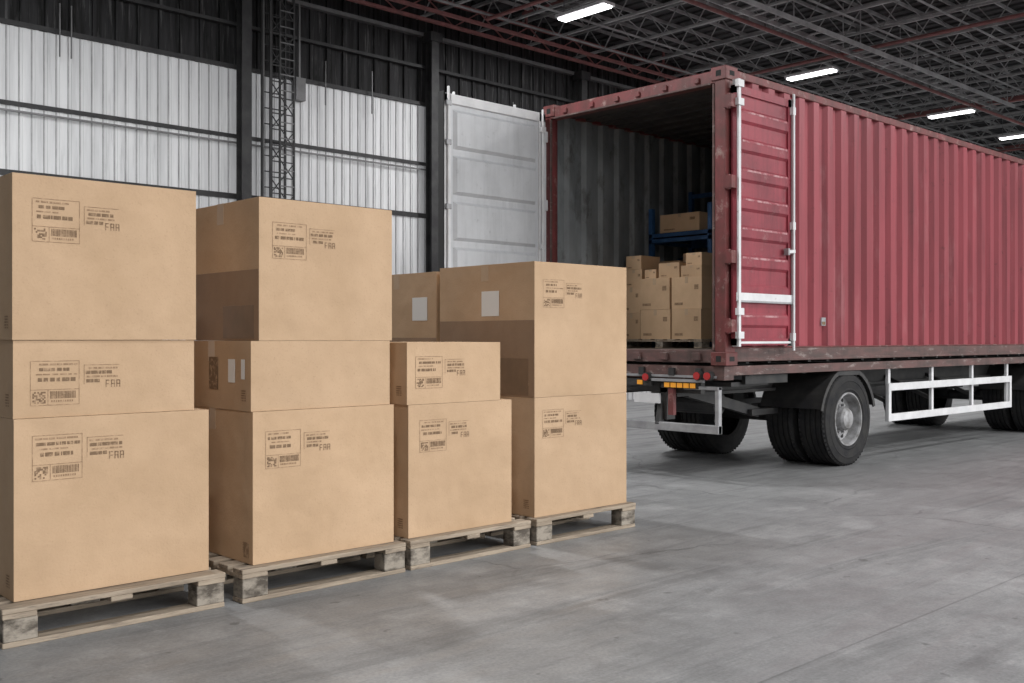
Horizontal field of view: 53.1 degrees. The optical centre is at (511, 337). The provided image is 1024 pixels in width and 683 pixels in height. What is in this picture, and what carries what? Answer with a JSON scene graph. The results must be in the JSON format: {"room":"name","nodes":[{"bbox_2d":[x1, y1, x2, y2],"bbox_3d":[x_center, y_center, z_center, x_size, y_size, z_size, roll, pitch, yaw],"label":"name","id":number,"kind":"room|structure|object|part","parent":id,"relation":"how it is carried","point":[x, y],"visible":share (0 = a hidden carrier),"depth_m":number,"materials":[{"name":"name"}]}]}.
{"room":"loading area","nodes":[
{"label":"loading area","id":0,"kind":"room"},
{"bbox_2d":[0,0,703,399],"bbox_3d":[-0.899,-2.400,18.451,48.000,7.400,0.410,0,0,-43],"label":"wall","id":1,"kind":"structure","parent":0,"point":[131,92],"depth_m":15.59,"materials":[{"name":"metal"}]},
{"bbox_2d":[0,384,1023,682],"bbox_3d":[8.630,1.400,8.339,48.000,0.200,28.300,0,0,-43],"label":"floor","id":2,"kind":"structure","parent":0,"point":[903,562],"depth_m":5.05,"materials":[{"name":"concrete"}]},
{"bbox_2d":[0,567,225,649],"bbox_3d":[-2.085,1.218,4.960,1.017,0.165,0.960,0,0,-43],"label":"wooden pallet","id":3,"kind":"object","parent":2,"relation":"on","point":[18,620],"visible":0.46,"depth_m":4.63,"materials":[{"name":"brown wood"}]},
{"bbox_2d":[0,408,208,601],"bbox_3d":[-2.090,0.741,4.996,0.901,0.785,0.822,0,0,-43],"label":"cardboard box","id":4,"kind":"object","parent":3,"relation":"on","point":[88,502],"visible":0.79,"depth_m":4.64,"materials":[{"name":"brown cardboard"}]},
{"bbox_2d":[0,340,193,418],"bbox_3d":[-2.113,0.179,4.968,0.830,0.340,0.792,0,0,-43],"label":"cardboard box","id":5,"kind":"object","parent":4,"relation":"on","point":[39,378],"visible":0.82,"depth_m":4.63,"materials":[{"name":"brown cardboard"}]},
{"bbox_2d":[0,172,195,339],"bbox_3d":[-2.110,-0.351,4.964,0.841,0.720,0.802,0,0,-43],"label":"cardboard box","id":6,"kind":"object","parent":5,"relation":"on","point":[80,259],"visible":1,"depth_m":4.62,"materials":[{"name":"brown cardboard"}]},
{"bbox_2d":[236,0,251,200],"bbox_3d":[-3.980,-1.975,15.218,0.300,6.550,0.290,0,0,-43],"label":"steel column","id":7,"kind":"structure","parent":2,"relation":"on","point":[243,7],"depth_m":15.18,"materials":[{"name":"grey metal"}]},
{"bbox_2d":[261,0,294,199],"bbox_3d":[-3.563,-1.992,15.500,0.474,6.584,0.279,0,0,-43],"label":"mast","id":8,"kind":"object","parent":2,"relation":"on","point":[271,21],"visible":0.45,"depth_m":15.45,"materials":[{"name":"metal"}]},
{"bbox_2d":[209,540,405,603],"bbox_3d":[-1.281,1.218,5.690,1.008,0.165,0.960,0,0,-43],"label":"wooden pallet","id":9,"kind":"object","parent":2,"relation":"on","point":[250,582],"visible":0.32,"depth_m":5.32,"materials":[{"name":"brown wood"}]},
{"bbox_2d":[194,404,393,564],"bbox_3d":[-1.267,0.751,5.710,0.874,0.765,0.852,0,0,-43],"label":"cardboard box","id":10,"kind":"object","parent":9,"relation":"on","point":[296,483],"visible":0.82,"depth_m":5.34,"materials":[{"name":"brown cardboard"}]},
{"bbox_2d":[194,341,389,411],"bbox_3d":[-1.276,0.191,5.702,0.859,0.355,0.830,0,0,-43],"label":"cardboard box","id":11,"kind":"object","parent":10,"relation":"on","point":[249,376],"visible":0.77,"depth_m":5.36,"materials":[{"name":"brown cardboard"}]},
{"bbox_2d":[196,197,391,340],"bbox_3d":[-1.247,-0.349,5.715,0.829,0.725,0.812,0,0,-43],"label":"cardboard box","id":12,"kind":"object","parent":11,"relation":"on","point":[268,269],"visible":0.96,"depth_m":5.39,"materials":[{"name":"brown cardboard"}]},
{"bbox_2d":[422,31,442,271],"bbox_3d":[-1.375,-1.975,17.673,0.300,6.550,0.290,0,0,-43],"label":"steel column","id":13,"kind":"structure","parent":2,"relation":"on","point":[432,39],"depth_m":17.62,"materials":[{"name":"grey metal"}]},
{"bbox_2d":[360,517,530,569],"bbox_3d":[-0.550,1.218,6.387,0.947,0.165,0.950,0,0,-43],"label":"wooden pallet","id":14,"kind":"object","parent":2,"relation":"on","point":[516,533],"visible":0.35,"depth_m":6.05,"materials":[{"name":"brown wood"}]},
{"bbox_2d":[394,399,510,538],"bbox_3d":[-0.572,0.756,6.351,0.803,0.755,0.812,0,0,-43],"label":"cardboard box","id":15,"kind":"object","parent":14,"relation":"on","point":[452,461],"visible":0.66,"depth_m":6.00,"materials":[{"name":"brown cardboard"}]},
{"bbox_2d":[390,342,499,404],"bbox_3d":[-0.603,0.201,6.308,0.718,0.355,0.792,0,0,-43],"label":"cardboard box","id":16,"kind":"object","parent":15,"relation":"on","point":[420,372],"visible":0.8,"depth_m":5.95,"materials":[{"name":"brown cardboard"}]},
{"bbox_2d":[485,501,635,545],"bbox_3d":[0.178,1.218,7.072,0.968,0.165,0.950,0,0,-43],"label":"wooden pallet","id":17,"kind":"object","parent":2,"relation":"on","point":[622,514],"visible":0.35,"depth_m":6.73,"materials":[{"name":"brown wood"}]},
{"bbox_2d":[500,393,625,517],"bbox_3d":[0.158,0.755,7.087,0.893,0.757,0.902,0,0,-43],"label":"cardboard box","id":18,"kind":"object","parent":17,"relation":"on","point":[568,453],"visible":0.59,"depth_m":6.65,"materials":[{"name":"brown cardboard"}]},
{"bbox_2d":[440,261,625,397],"bbox_3d":[0.143,-0.055,7.101,0.894,0.863,0.942,0,0,-43],"label":"cardboard box","id":19,"kind":"object","parent":18,"relation":"on","point":[559,328],"visible":0.96,"depth_m":6.71,"materials":[{"name":"brown cardboard"}]},
{"bbox_2d":[572,70,590,101],"bbox_3d":[1.376,-1.975,20.266,0.300,6.550,0.290,0,0,-43],"label":"steel column","id":20,"kind":"structure","parent":2,"relation":"on","point":[581,77],"depth_m":20.21,"materials":[{"name":"grey metal"}]},
{"bbox_2d":[626,355,1023,465],"bbox_3d":[5.421,0.777,13.779,12.010,1.059,2.180,0,0,-43],"label":"trailer","id":21,"kind":"object","parent":2,"relation":"on","point":[818,412],"visible":0.99,"depth_m":10.53,"materials":[{"name":"metal"}]},
{"bbox_2d":[438,65,1023,365],"bbox_3d":[5.035,-1.065,13.363,13.569,2.614,2.386,0,0,-43],"label":"shipping container","id":22,"kind":"object","parent":21,"relation":"on","point":[841,232],"visible":0.88,"depth_m":10.45,"materials":[{"name":"red metal"}]},
{"bbox_3d":[5.516,-2.317,13.868,11.950,0.045,2.120,0,0,-43],"label":"roof panel","id":23,"kind":"part","parent":22,"relation":"part of","materials":[{"name":"red paint"}]},
{"bbox_2d":[626,339,711,347],"bbox_3d":[1.699,0.059,10.876,0.458,0.090,1.100,0,0,-43],"label":"wooden pallet","id":24,"kind":"object","parent":22,"relation":"on","point":[630,343],"visible":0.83,"depth_m":10.76,"materials":[{"name":"brown wood"}]},
{"bbox_2d":[626,313,639,338],"bbox_3d":[1.421,-0.129,11.198,0.372,0.281,0.250,0,0,-43],"label":"cardboard box","id":25,"kind":"object","parent":24,"relation":"on","point":[632,319],"visible":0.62,"depth_m":11.05,"materials":[{"name":"brown cardboard"}]},
{"bbox_2d":[626,287,639,312],"bbox_3d":[1.421,-0.409,11.198,0.372,0.279,0.250,0,0,-43],"label":"cardboard box","id":26,"kind":"object","parent":25,"relation":"on","point":[632,293],"visible":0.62,"depth_m":11.05,"materials":[{"name":"brown cardboard"}]},
{"bbox_2d":[626,269,644,287],"bbox_3d":[1.432,-0.644,11.194,0.322,0.189,0.230,0,0,-43],"label":"cardboard box","id":27,"kind":"object","parent":26,"relation":"on","point":[633,277],"visible":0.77,"depth_m":11.08,"materials":[{"name":"brown cardboard"}]},
{"bbox_2d":[626,255,659,269],"bbox_3d":[1.432,-0.815,11.194,0.322,0.149,0.210,0,0,-43],"label":"cardboard box","id":28,"kind":"object","parent":27,"relation":"on","point":[632,262],"visible":0.97,"depth_m":11.10,"materials":[{"name":"brown cardboard"}]},
{"bbox_2d":[640,309,671,338],"bbox_3d":[1.654,-0.143,10.929,0.402,0.311,0.400,0,0,-43],"label":"cardboard box","id":29,"kind":"object","parent":24,"relation":"on","point":[654,324],"visible":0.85,"depth_m":10.78,"materials":[{"name":"brown cardboard"}]},
{"bbox_2d":[640,278,671,309],"bbox_3d":[1.647,-0.465,10.937,0.402,0.329,0.400,0,0,-43],"label":"cardboard box","id":30,"kind":"object","parent":29,"relation":"on","point":[655,293],"visible":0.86,"depth_m":10.78,"materials":[{"name":"brown cardboard"}]},
{"bbox_2d":[645,269,658,278],"bbox_3d":[1.585,-0.679,11.009,0.312,0.099,0.150,0,0,-43],"label":"cardboard box","id":31,"kind":"object","parent":30,"relation":"on","point":[653,273],"visible":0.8,"depth_m":10.89,"materials":[{"name":"brown cardboard"}]},
{"bbox_2d":[672,309,711,338],"bbox_3d":[1.931,-0.143,10.635,0.402,0.311,0.370,0,0,-43],"label":"cardboard box","id":32,"kind":"object","parent":24,"relation":"on","point":[686,323],"visible":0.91,"depth_m":10.46,"materials":[{"name":"brown cardboard"}]},
{"bbox_2d":[672,276,711,308],"bbox_3d":[1.932,-0.465,10.642,0.392,0.329,0.380,0,0,-43],"label":"cardboard box","id":33,"kind":"object","parent":32,"relation":"on","point":[694,292],"visible":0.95,"depth_m":10.47,"materials":[{"name":"brown cardboard"}]},
{"bbox_2d":[659,262,685,277],"bbox_3d":[1.761,-0.710,10.845,0.322,0.159,0.270,0,0,-43],"label":"cardboard box","id":34,"kind":"object","parent":33,"relation":"on","point":[666,270],"visible":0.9,"depth_m":10.72,"materials":[{"name":"brown cardboard"}]},
{"bbox_2d":[681,265,711,276],"bbox_3d":[1.952,-0.690,10.620,0.312,0.119,0.260,0,0,-43],"label":"cardboard box","id":35,"kind":"object","parent":33,"relation":"on","point":[688,270],"visible":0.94,"depth_m":10.50,"materials":[{"name":"brown cardboard"}]},
{"bbox_2d":[686,252,711,264],"bbox_3d":[1.970,-0.815,10.623,0.282,0.129,0.200,0,0,-43],"label":"cardboard box","id":36,"kind":"object","parent":35,"relation":"on","point":[696,258],"visible":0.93,"depth_m":10.52,"materials":[{"name":"brown cardboard"}]},
{"bbox_2d":[649,192,711,346],"bbox_3d":[2.104,-0.798,11.415,0.780,1.803,0.850,0,0,-43],"label":"storage rack","id":37,"kind":"object","parent":22,"relation":"on","point":[696,239],"visible":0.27,"depth_m":11.44,"materials":[{"name":"blue metal"}]},
{"bbox_2d":[660,260,682,262],"bbox_3d":[1.903,-0.751,11.481,0.482,0.199,0.300,0,0,-43],"label":"cardboard box","id":38,"kind":"object","parent":37,"relation":"in","point":[677,260],"visible":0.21,"depth_m":11.29,"materials":[{"name":"brown cardboard"}]},
{"bbox_2d":[660,211,707,232],"bbox_3d":[2.009,-1.262,11.354,0.502,0.199,0.530,0,0,-43],"label":"cardboard box","id":39,"kind":"object","parent":37,"relation":"in","point":[698,220],"visible":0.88,"depth_m":11.14,"materials":[{"name":"brown cardboard"}]},
{"bbox_3d":[2.233,-1.067,9.173,0.974,2.365,0.120,0,0,-43],"label":"door","id":40,"kind":"part","parent":22,"relation":"part of","materials":[{"name":"paint"}]},
{"bbox_3d":[3.046,-0.160,10.022,0.080,0.080,0.014,0,0,-43],"label":"data plate","id":41,"kind":"part","parent":22,"relation":"part of","materials":[{"name":"metal"}]},
{"bbox_3d":[6.255,-1.100,13.083,11.830,2.380,0.047,0,0,-43],"label":"panel","id":42,"kind":"part","parent":22,"relation":"part of","materials":[{"name":"red paint"}]},
{"bbox_3d":[5.436,0.523,13.793,11.970,0.551,2.180,0,0,-43],"label":"chassis frame","id":43,"kind":"part","parent":21,"relation":"part of","materials":[{"name":"metal"}]},
{"bbox_3d":[-0.525,1.218,7.819,0.967,0.165,0.940,0,0,-43],"label":"wooden pallet","id":44,"kind":"object","parent":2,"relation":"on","visible":0},
{"bbox_3d":[-0.515,0.755,7.800,0.893,0.757,0.860,0,0,-43],"label":"cardboard box","id":45,"kind":"object","parent":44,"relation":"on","visible":0},
{"bbox_2d":[360,272,439,341],"bbox_3d":[-0.522,-0.045,7.807,0.894,0.843,0.920,0,0,-43],"label":"cardboard box","id":46,"kind":"object","parent":45,"relation":"on","point":[415,296],"visible":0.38,"depth_m":7.33,"materials":[{"name":"brown cardboard"}]},
{"bbox_2d":[435,0,1023,158],"bbox_3d":[5.716,-5.600,11.432,47.800,0.880,18.030,0,0,-43],"label":"roof","id":47,"kind":"structure","parent":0,"point":[728,5],"depth_m":19.75,"materials":[{"name":"metal"}]},
{"bbox_2d":[347,0,696,83],"bbox_3d":[-0.372,-5.670,17.856,47.750,0.740,0.460,0,0,-43],"label":"girder","id":48,"kind":"object","parent":47,"relation":"attached to","point":[370,4],"depth_m":18.47,"materials":[{"name":"metal"}]},
{"bbox_2d":[555,0,614,21],"bbox_3d":[1.157,-5.585,16.342,0.280,0.830,1.040,0,0,-43],"label":"ceiling light","id":49,"kind":"object","parent":47,"relation":"hanging from","point":[601,5],"visible":1,"depth_m":16.26,"materials":[{"name":"white paint"}]},
{"bbox_2d":[416,0,1023,159],"bbox_3d":[8.522,-5.715,14.141,37.856,0.510,18.906,0,0,-43],"label":"ceiling trusses","id":50,"kind":"object","parent":47,"relation":"attached to","point":[969,5],"depth_m":20.19,"materials":[{"name":"metal"}]},
{"bbox_2d":[486,0,1023,151],"bbox_3d":[6.040,-5.633,11.051,47.750,0.733,17.800,0,0,-43],"label":"pipes","id":51,"kind":"object","parent":47,"relation":"attached to","point":[831,55],"visible":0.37,"depth_m":19.14,"materials":[{"name":"red metal"}]},
{"bbox_2d":[926,77,975,118],"bbox_3d":[10.184,-5.585,23.750,0.280,0.830,1.040,0,0,-43],"label":"ceiling light","id":52,"kind":"object","parent":47,"relation":"hanging from","point":[969,109],"visible":0.79,"depth_m":23.64,"materials":[{"name":"white paint"}]},
{"bbox_2d":[998,110,1023,139],"bbox_3d":[13.091,-5.585,26.352,0.280,0.830,1.040,0,0,-43],"label":"ceiling light","id":53,"kind":"object","parent":47,"relation":"hanging from","point":[1018,135],"visible":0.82,"depth_m":26.46,"materials":[{"name":"white paint"}]},
{"bbox_2d":[471,0,1023,154],"bbox_3d":[5.544,-6.155,11.614,48.400,0.190,19.300,0,0,-43],"label":"ceiling","id":54,"kind":"structure","parent":0,"point":[991,10],"depth_m":20.88,"materials":[{"name":"metal"}]},
{"bbox_2d":[784,29,838,80],"bbox_3d":[5.905,-5.585,20.198,0.280,0.830,1.040,0,0,-43],"label":"ceiling light","id":55,"kind":"object","parent":54,"relation":"hanging from","point":[829,69],"visible":0.9,"depth_m":20.11,"materials":[{"name":"white paint"}]}
]}

